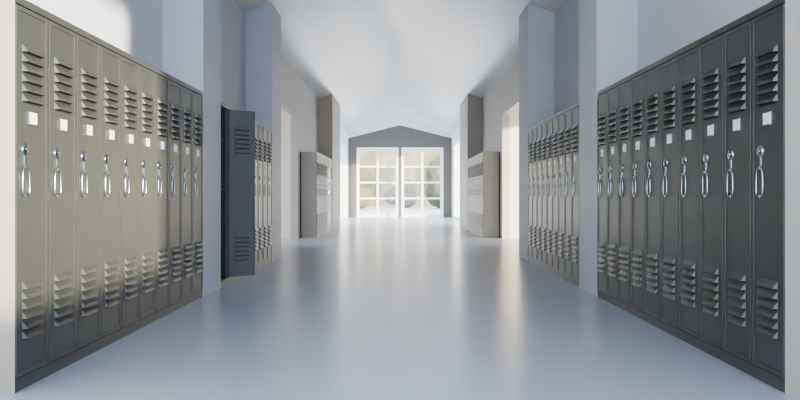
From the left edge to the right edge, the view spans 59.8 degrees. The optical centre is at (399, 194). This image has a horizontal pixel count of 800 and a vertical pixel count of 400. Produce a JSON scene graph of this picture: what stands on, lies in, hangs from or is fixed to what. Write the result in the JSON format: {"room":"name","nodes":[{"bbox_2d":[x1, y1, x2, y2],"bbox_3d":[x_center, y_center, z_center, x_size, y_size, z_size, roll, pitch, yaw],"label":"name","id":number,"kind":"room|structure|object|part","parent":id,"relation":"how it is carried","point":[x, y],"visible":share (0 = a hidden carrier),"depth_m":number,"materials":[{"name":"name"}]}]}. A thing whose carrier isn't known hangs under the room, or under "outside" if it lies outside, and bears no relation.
{"room":"school corridor","nodes":[
{"label":"school corridor","id":0,"kind":"room"},
{"bbox_2d":[27,0,347,238],"bbox_3d":[-2.175,-0.790,11.675,0.150,3.380,33.350,0,0,0],"label":"wall","id":1,"kind":"structure","parent":0,"point":[135,27],"depth_m":8.47,"materials":[{"name":"paint"}]},
{"bbox_2d":[340,139,345,219],"bbox_3d":[-2.175,-0.550,24.200,0.100,2.900,6.400,0,0,0],"label":"frame","id":2,"kind":"object","parent":1,"relation":"attached to","point":[342,144],"visible":0.38,"depth_m":26.05,"materials":[{"name":"paint"}]},
{"bbox_2d":[163,0,220,296],"bbox_3d":[-1.920,-0.856,6.460,0.360,3.512,0.600,0,0,0],"label":"wall pier","id":3,"kind":"object","parent":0,"point":[191,28],"visible":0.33,"depth_m":6.23,"materials":[{"name":"paint"}]},
{"bbox_2d":[246,3,280,260],"bbox_3d":[-1.920,-0.856,9.825,0.360,3.512,0.710,0,0,0],"label":"wall pier","id":4,"kind":"object","parent":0,"point":[263,24],"visible":0.57,"depth_m":9.47,"materials":[{"name":"paint"}]},
{"bbox_2d":[281,108,289,238],"bbox_3d":[-3.525,-0.525,12.925,2.550,2.850,3.050,0,0,0],"label":"wall","id":5,"kind":"structure","parent":0,"point":[285,117],"depth_m":14.30,"materials":[{"name":"beige paint"}]},
{"bbox_2d":[318,94,339,229],"bbox_3d":[-1.920,-0.856,19.115,0.360,3.512,2.370,0,0,0],"label":"wall pier","id":6,"kind":"object","parent":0,"point":[328,106],"visible":0.64,"depth_m":17.94,"materials":[{"name":"paint"}]},
{"bbox_2d":[0,217,799,399],"bbox_3d":[0.000,0.950,10.175,14.000,0.100,36.350,0,0,0],"label":"floor","id":7,"kind":"structure","parent":0,"point":[365,308],"depth_m":4.25,"materials":[{"name":"plastic"}]},
{"bbox_2d":[0,0,202,393],"bbox_3d":[-1.903,-0.005,4.650,0.359,1.810,3.000,0,0,0],"label":"lockers","id":8,"kind":"object","parent":7,"relation":"on","point":[101,147],"visible":1,"depth_m":3.84,"materials":[{"name":"metal"}]},
{"bbox_3d":[-1.749,-0.018,3.301,0.052,1.701,0.292,0,0,0],"label":"door","id":9,"kind":"part","parent":8,"relation":"part of","materials":[{"name":"paint"}]},
{"bbox_3d":[-1.749,-0.018,3.602,0.052,1.701,0.292,0,0,0],"label":"door","id":10,"kind":"part","parent":8,"relation":"part of","materials":[{"name":"paint"}]},
{"bbox_3d":[-1.749,-0.018,3.901,0.052,1.701,0.292,0,0,0],"label":"door","id":11,"kind":"part","parent":8,"relation":"part of","materials":[{"name":"paint"}]},
{"bbox_3d":[-1.749,-0.018,4.202,0.052,1.701,0.292,0,0,0],"label":"door","id":12,"kind":"part","parent":8,"relation":"part of","materials":[{"name":"paint"}]},
{"bbox_3d":[-1.749,-0.018,4.502,0.052,1.701,0.292,0,0,0],"label":"door","id":13,"kind":"part","parent":8,"relation":"part of","materials":[{"name":"paint"}]},
{"bbox_3d":[-1.749,-0.018,4.801,0.052,1.701,0.292,0,0,0],"label":"door","id":14,"kind":"part","parent":8,"relation":"part of","materials":[{"name":"paint"}]},
{"bbox_3d":[-1.749,-0.018,5.101,0.052,1.701,0.292,0,0,0],"label":"door","id":15,"kind":"part","parent":8,"relation":"part of","materials":[{"name":"paint"}]},
{"bbox_3d":[-1.749,-0.018,5.402,0.052,1.701,0.292,0,0,0],"label":"door","id":16,"kind":"part","parent":8,"relation":"part of","materials":[{"name":"paint"}]},
{"bbox_3d":[-1.749,-0.018,5.702,0.052,1.701,0.292,0,0,0],"label":"door","id":17,"kind":"part","parent":8,"relation":"part of","materials":[{"name":"paint"}]},
{"bbox_3d":[-1.749,-0.018,6.002,0.052,1.701,0.292,0,0,0],"label":"door","id":18,"kind":"part","parent":8,"relation":"part of","materials":[{"name":"paint"}]},
{"bbox_2d":[221,102,271,286],"bbox_3d":[-1.795,-0.005,8.115,0.575,1.810,2.700,0,0,0],"label":"lockers","id":19,"kind":"object","parent":7,"relation":"on","point":[246,142],"visible":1,"depth_m":7.18,"materials":[{"name":"metal"}]},
{"bbox_3d":[-1.749,-0.018,7.216,0.052,1.701,0.292,0,0,0],"label":"door","id":20,"kind":"part","parent":19,"relation":"part of","materials":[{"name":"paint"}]},
{"bbox_3d":[-1.633,-0.018,7.163,0.292,1.701,0.052,0,0,-38],"label":"door","id":21,"kind":"part","parent":19,"relation":"part of","materials":[{"name":"paint"}]},
{"bbox_3d":[-1.749,-0.018,8.416,0.052,1.701,0.292,0,0,0],"label":"door","id":22,"kind":"part","parent":19,"relation":"part of","materials":[{"name":"paint"}]},
{"bbox_3d":[-1.749,-0.018,8.716,0.052,1.701,0.292,0,0,0],"label":"door","id":23,"kind":"part","parent":19,"relation":"part of","materials":[{"name":"paint"}]},
{"bbox_3d":[-1.749,-0.018,9.017,0.052,1.701,0.292,0,0,0],"label":"door","id":24,"kind":"part","parent":19,"relation":"part of","materials":[{"name":"paint"}]},
{"bbox_3d":[-1.749,-0.018,9.316,0.052,1.701,0.292,0,0,0],"label":"door","id":25,"kind":"part","parent":19,"relation":"part of","materials":[{"name":"paint"}]},
{"bbox_2d":[301,152,332,237],"bbox_3d":[-1.903,-0.005,16.250,0.359,1.810,3.300,0,0,0],"label":"lockers","id":26,"kind":"object","parent":7,"relation":"on","point":[316,168],"visible":1,"depth_m":14.60,"materials":[{"name":"metal"}]},
{"bbox_3d":[-1.749,-0.018,14.752,0.052,1.701,0.292,0,0,0],"label":"door","id":27,"kind":"part","parent":26,"relation":"part of","materials":[{"name":"paint"}]},
{"bbox_3d":[-1.749,-0.018,15.052,0.052,1.701,0.292,0,0,0],"label":"door","id":28,"kind":"part","parent":26,"relation":"part of","materials":[{"name":"paint"}]},
{"bbox_3d":[-1.749,-0.018,15.351,0.052,1.701,0.292,0,0,0],"label":"door","id":29,"kind":"part","parent":26,"relation":"part of","materials":[{"name":"paint"}]},
{"bbox_3d":[-1.749,-0.018,15.652,0.052,1.701,0.292,0,0,0],"label":"door","id":30,"kind":"part","parent":26,"relation":"part of","materials":[{"name":"paint"}]},
{"bbox_3d":[-1.749,-0.018,15.951,0.052,1.701,0.292,0,0,0],"label":"door","id":31,"kind":"part","parent":26,"relation":"part of","materials":[{"name":"paint"}]},
{"bbox_3d":[-1.749,-0.018,16.252,0.052,1.701,0.292,0,0,0],"label":"door","id":32,"kind":"part","parent":26,"relation":"part of","materials":[{"name":"paint"}]},
{"bbox_3d":[-1.749,-0.018,16.552,0.052,1.701,0.292,0,0,0],"label":"door","id":33,"kind":"part","parent":26,"relation":"part of","materials":[{"name":"paint"}]},
{"bbox_3d":[-1.749,-0.018,16.852,0.052,1.701,0.292,0,0,0],"label":"door","id":34,"kind":"part","parent":26,"relation":"part of","materials":[{"name":"paint"}]},
{"bbox_3d":[-1.749,-0.018,17.151,0.052,1.701,0.292,0,0,0],"label":"door","id":35,"kind":"part","parent":26,"relation":"part of","materials":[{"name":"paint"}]},
{"bbox_3d":[-1.749,-0.018,17.451,0.052,1.701,0.292,0,0,0],"label":"door","id":36,"kind":"part","parent":26,"relation":"part of","materials":[{"name":"paint"}]},
{"bbox_3d":[-1.749,-0.018,17.752,0.052,1.701,0.292,0,0,0],"label":"door","id":37,"kind":"part","parent":26,"relation":"part of","materials":[{"name":"paint"}]},
{"bbox_2d":[467,152,498,237],"bbox_3d":[1.903,-0.005,16.250,0.359,1.810,3.300,0,0,0],"label":"lockers","id":38,"kind":"object","parent":7,"relation":"on","point":[483,168],"visible":1,"depth_m":14.60,"materials":[{"name":"metal"}]},
{"bbox_3d":[1.749,-0.018,17.748,0.052,1.701,0.292,0,0,0],"label":"door","id":39,"kind":"part","parent":38,"relation":"part of","materials":[{"name":"paint"}]},
{"bbox_3d":[1.749,-0.018,17.448,0.052,1.701,0.292,0,0,0],"label":"door","id":40,"kind":"part","parent":38,"relation":"part of","materials":[{"name":"paint"}]},
{"bbox_3d":[1.749,-0.018,17.148,0.052,1.701,0.292,0,0,0],"label":"door","id":41,"kind":"part","parent":38,"relation":"part of","materials":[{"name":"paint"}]},
{"bbox_3d":[1.749,-0.018,16.849,0.052,1.701,0.292,0,0,0],"label":"door","id":42,"kind":"part","parent":38,"relation":"part of","materials":[{"name":"paint"}]},
{"bbox_3d":[1.749,-0.018,16.549,0.052,1.701,0.292,0,0,0],"label":"door","id":43,"kind":"part","parent":38,"relation":"part of","materials":[{"name":"paint"}]},
{"bbox_3d":[1.749,-0.018,16.248,0.052,1.701,0.292,0,0,0],"label":"door","id":44,"kind":"part","parent":38,"relation":"part of","materials":[{"name":"paint"}]},
{"bbox_3d":[1.749,-0.018,15.948,0.052,1.701,0.292,0,0,0],"label":"door","id":45,"kind":"part","parent":38,"relation":"part of","materials":[{"name":"paint"}]},
{"bbox_3d":[1.749,-0.018,15.649,0.052,1.701,0.292,0,0,0],"label":"door","id":46,"kind":"part","parent":38,"relation":"part of","materials":[{"name":"paint"}]},
{"bbox_3d":[1.749,-0.018,15.348,0.052,1.701,0.292,0,0,0],"label":"door","id":47,"kind":"part","parent":38,"relation":"part of","materials":[{"name":"paint"}]},
{"bbox_3d":[1.749,-0.018,15.049,0.052,1.701,0.292,0,0,0],"label":"door","id":48,"kind":"part","parent":38,"relation":"part of","materials":[{"name":"paint"}]},
{"bbox_3d":[1.749,-0.018,14.748,0.052,1.701,0.292,0,0,0],"label":"door","id":49,"kind":"part","parent":38,"relation":"part of","materials":[{"name":"paint"}]},
{"bbox_2d":[528,102,578,286],"bbox_3d":[1.903,-0.005,8.115,0.359,1.810,2.700,0,0,0],"label":"lockers","id":50,"kind":"object","parent":7,"relation":"on","point":[553,142],"visible":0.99,"depth_m":7.76,"materials":[{"name":"metal"}]},
{"bbox_3d":[1.749,-0.018,9.313,0.052,1.701,0.292,0,0,0],"label":"door","id":51,"kind":"part","parent":50,"relation":"part of","materials":[{"name":"paint"}]},
{"bbox_3d":[1.749,-0.018,9.014,0.052,1.701,0.292,0,0,0],"label":"door","id":52,"kind":"part","parent":50,"relation":"part of","materials":[{"name":"paint"}]},
{"bbox_3d":[1.749,-0.018,8.713,0.052,1.701,0.292,0,0,0],"label":"door","id":53,"kind":"part","parent":50,"relation":"part of","materials":[{"name":"paint"}]},
{"bbox_3d":[1.749,-0.018,8.414,0.052,1.701,0.292,0,0,0],"label":"door","id":54,"kind":"part","parent":50,"relation":"part of","materials":[{"name":"paint"}]},
{"bbox_3d":[1.749,-0.018,8.114,0.052,1.701,0.292,0,0,0],"label":"door","id":55,"kind":"part","parent":50,"relation":"part of","materials":[{"name":"paint"}]},
{"bbox_3d":[1.749,-0.018,7.814,0.052,1.701,0.292,0,0,0],"label":"door","id":56,"kind":"part","parent":50,"relation":"part of","materials":[{"name":"paint"}]},
{"bbox_3d":[1.749,-0.018,7.513,0.052,1.701,0.292,0,0,0],"label":"door","id":57,"kind":"part","parent":50,"relation":"part of","materials":[{"name":"paint"}]},
{"bbox_3d":[1.749,-0.018,7.213,0.052,1.701,0.292,0,0,0],"label":"door","id":58,"kind":"part","parent":50,"relation":"part of","materials":[{"name":"paint"}]},
{"bbox_3d":[1.749,-0.018,6.913,0.052,1.701,0.292,0,0,0],"label":"door","id":59,"kind":"part","parent":50,"relation":"part of","materials":[{"name":"paint"}]},
{"bbox_2d":[597,0,799,393],"bbox_3d":[1.903,-0.005,4.650,0.359,1.810,3.000,0,0,0],"label":"lockers","id":60,"kind":"object","parent":7,"relation":"on","point":[698,147],"visible":1,"depth_m":3.87,"materials":[{"name":"metal"}]},
{"bbox_3d":[1.749,-0.018,5.998,0.052,1.701,0.292,0,0,0],"label":"door","id":61,"kind":"part","parent":60,"relation":"part of","materials":[{"name":"paint"}]},
{"bbox_3d":[1.749,-0.018,5.699,0.052,1.701,0.292,0,0,0],"label":"door","id":62,"kind":"part","parent":60,"relation":"part of","materials":[{"name":"paint"}]},
{"bbox_3d":[1.749,-0.018,5.399,0.052,1.701,0.292,0,0,0],"label":"door","id":63,"kind":"part","parent":60,"relation":"part of","materials":[{"name":"paint"}]},
{"bbox_3d":[1.749,-0.018,5.098,0.052,1.701,0.292,0,0,0],"label":"door","id":64,"kind":"part","parent":60,"relation":"part of","materials":[{"name":"paint"}]},
{"bbox_3d":[1.749,-0.018,4.798,0.052,1.701,0.292,0,0,0],"label":"door","id":65,"kind":"part","parent":60,"relation":"part of","materials":[{"name":"paint"}]},
{"bbox_3d":[1.749,-0.018,4.498,0.052,1.701,0.292,0,0,0],"label":"door","id":66,"kind":"part","parent":60,"relation":"part of","materials":[{"name":"paint"}]},
{"bbox_3d":[1.749,-0.018,4.199,0.052,1.701,0.292,0,0,0],"label":"door","id":67,"kind":"part","parent":60,"relation":"part of","materials":[{"name":"paint"}]},
{"bbox_3d":[1.749,-0.018,3.898,0.052,1.701,0.292,0,0,0],"label":"door","id":68,"kind":"part","parent":60,"relation":"part of","materials":[{"name":"paint"}]},
{"bbox_3d":[1.749,-0.018,3.599,0.052,1.701,0.292,0,0,0],"label":"door","id":69,"kind":"part","parent":60,"relation":"part of","materials":[{"name":"paint"}]},
{"bbox_3d":[1.749,-0.018,3.299,0.052,1.701,0.292,0,0,0],"label":"door","id":70,"kind":"part","parent":60,"relation":"part of","materials":[{"name":"paint"}]},
{"bbox_2d":[235,0,564,133],"bbox_3d":[0.000,-2.938,11.675,4.500,1.025,33.350,0,0,0],"label":"ceiling","id":71,"kind":"structure","parent":0,"point":[381,60],"depth_m":13.65,"materials":[{"name":"paint"}]},
{"bbox_2d":[348,115,451,216],"bbox_3d":[0.000,-1.175,28.265,4.200,4.150,0.170,0,0,0],"label":"wall","id":72,"kind":"structure","parent":0,"point":[399,131],"depth_m":28.20,"materials":[{"name":"paint"}]},
{"bbox_2d":[357,147,398,216],"bbox_3d":[-0.905,-0.515,28.260,1.702,2.822,0.120,0,0,0],"label":"frame","id":73,"kind":"object","parent":72,"relation":"attached to","point":[359,149],"visible":0.9,"depth_m":28.21,"materials":[{"name":"paint"}]},
{"bbox_2d":[401,147,442,216],"bbox_3d":[0.905,-0.515,28.260,1.702,2.822,0.120,0,0,0],"label":"frame","id":74,"kind":"object","parent":72,"relation":"attached to","point":[403,149],"visible":0.9,"depth_m":28.21,"materials":[{"name":"paint"}]},
{"bbox_2d":[460,94,481,229],"bbox_3d":[1.920,-0.856,19.115,0.360,3.512,2.370,0,0,0],"label":"wall pier","id":75,"kind":"object","parent":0,"point":[471,106],"visible":0.64,"depth_m":17.94,"materials":[{"name":"paint"}]},
{"bbox_2d":[510,108,518,238],"bbox_3d":[3.525,-0.525,12.925,2.550,2.850,3.050,0,0,0],"label":"wall","id":76,"kind":"structure","parent":0,"point":[514,117],"depth_m":14.30,"materials":[{"name":"beige paint"}]},
{"bbox_2d":[519,3,553,260],"bbox_3d":[1.920,-0.856,9.825,0.360,3.512,0.710,0,0,0],"label":"wall pier","id":77,"kind":"object","parent":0,"point":[536,24],"visible":0.57,"depth_m":9.47,"materials":[{"name":"paint"}]},
{"bbox_2d":[579,0,636,296],"bbox_3d":[1.920,-0.856,6.460,0.360,3.512,0.600,0,0,0],"label":"wall pier","id":78,"kind":"object","parent":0,"point":[607,28],"visible":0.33,"depth_m":6.26,"materials":[{"name":"paint"}]},
{"bbox_2d":[452,0,772,238],"bbox_3d":[2.175,-0.790,11.675,0.150,3.380,33.350,0,0,0],"label":"wall","id":79,"kind":"structure","parent":0,"point":[664,27],"depth_m":8.47,"materials":[{"name":"paint"}]},
{"bbox_2d":[454,139,459,219],"bbox_3d":[2.175,-0.550,24.200,0.100,2.900,6.400,0,0,0],"label":"frame","id":80,"kind":"object","parent":79,"relation":"attached to","point":[457,144],"visible":0.38,"depth_m":26.05,"materials":[{"name":"paint"}]},
{"label":"outside","id":81,"kind":"structure","parent":0,"visible":0},
{"bbox_2d":[360,206,439,213],"bbox_3d":[0.000,1.110,25.000,120.000,0.180,170.000,0,0,0],"label":"ground","id":82,"kind":"structure","parent":81,"point":[369,209],"depth_m":45.81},
{"bbox_2d":[360,168,374,208],"bbox_3d":[-3.159,-0.634,49.970,2.667,3.308,3.308,0,0,0],"label":"shrub","id":83,"kind":"object","parent":82,"relation":"on","point":[366,175],"visible":0.32,"depth_m":48.71,"materials":[{"name":"green plant"}]},
{"bbox_2d":[360,151,439,205],"bbox_3d":[0.000,-2.980,62.175,40.000,8.000,0.450,0,0,0],"label":"facade","id":84,"kind":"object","parent":82,"relation":"on","point":[367,158],"visible":0.17,"depth_m":62.00,"materials":[{"name":"paint"}]},
{"bbox_2d":[383,179,419,207],"bbox_3d":[0.131,-0.139,56.001,2.924,2.318,3.349,0,0,0],"label":"shrub","id":85,"kind":"object","parent":82,"relation":"on","point":[411,190],"visible":0.55,"depth_m":54.65,"materials":[{"name":"green plant"}]},
{"bbox_2d":[425,155,439,207],"bbox_3d":[3.469,-0.964,52.059,3.172,3.969,4.069,0,0,0],"label":"shrub","id":86,"kind":"object","parent":82,"relation":"on","point":[432,174],"visible":0.3,"depth_m":50.57,"materials":[{"name":"green plant"}]}
]}

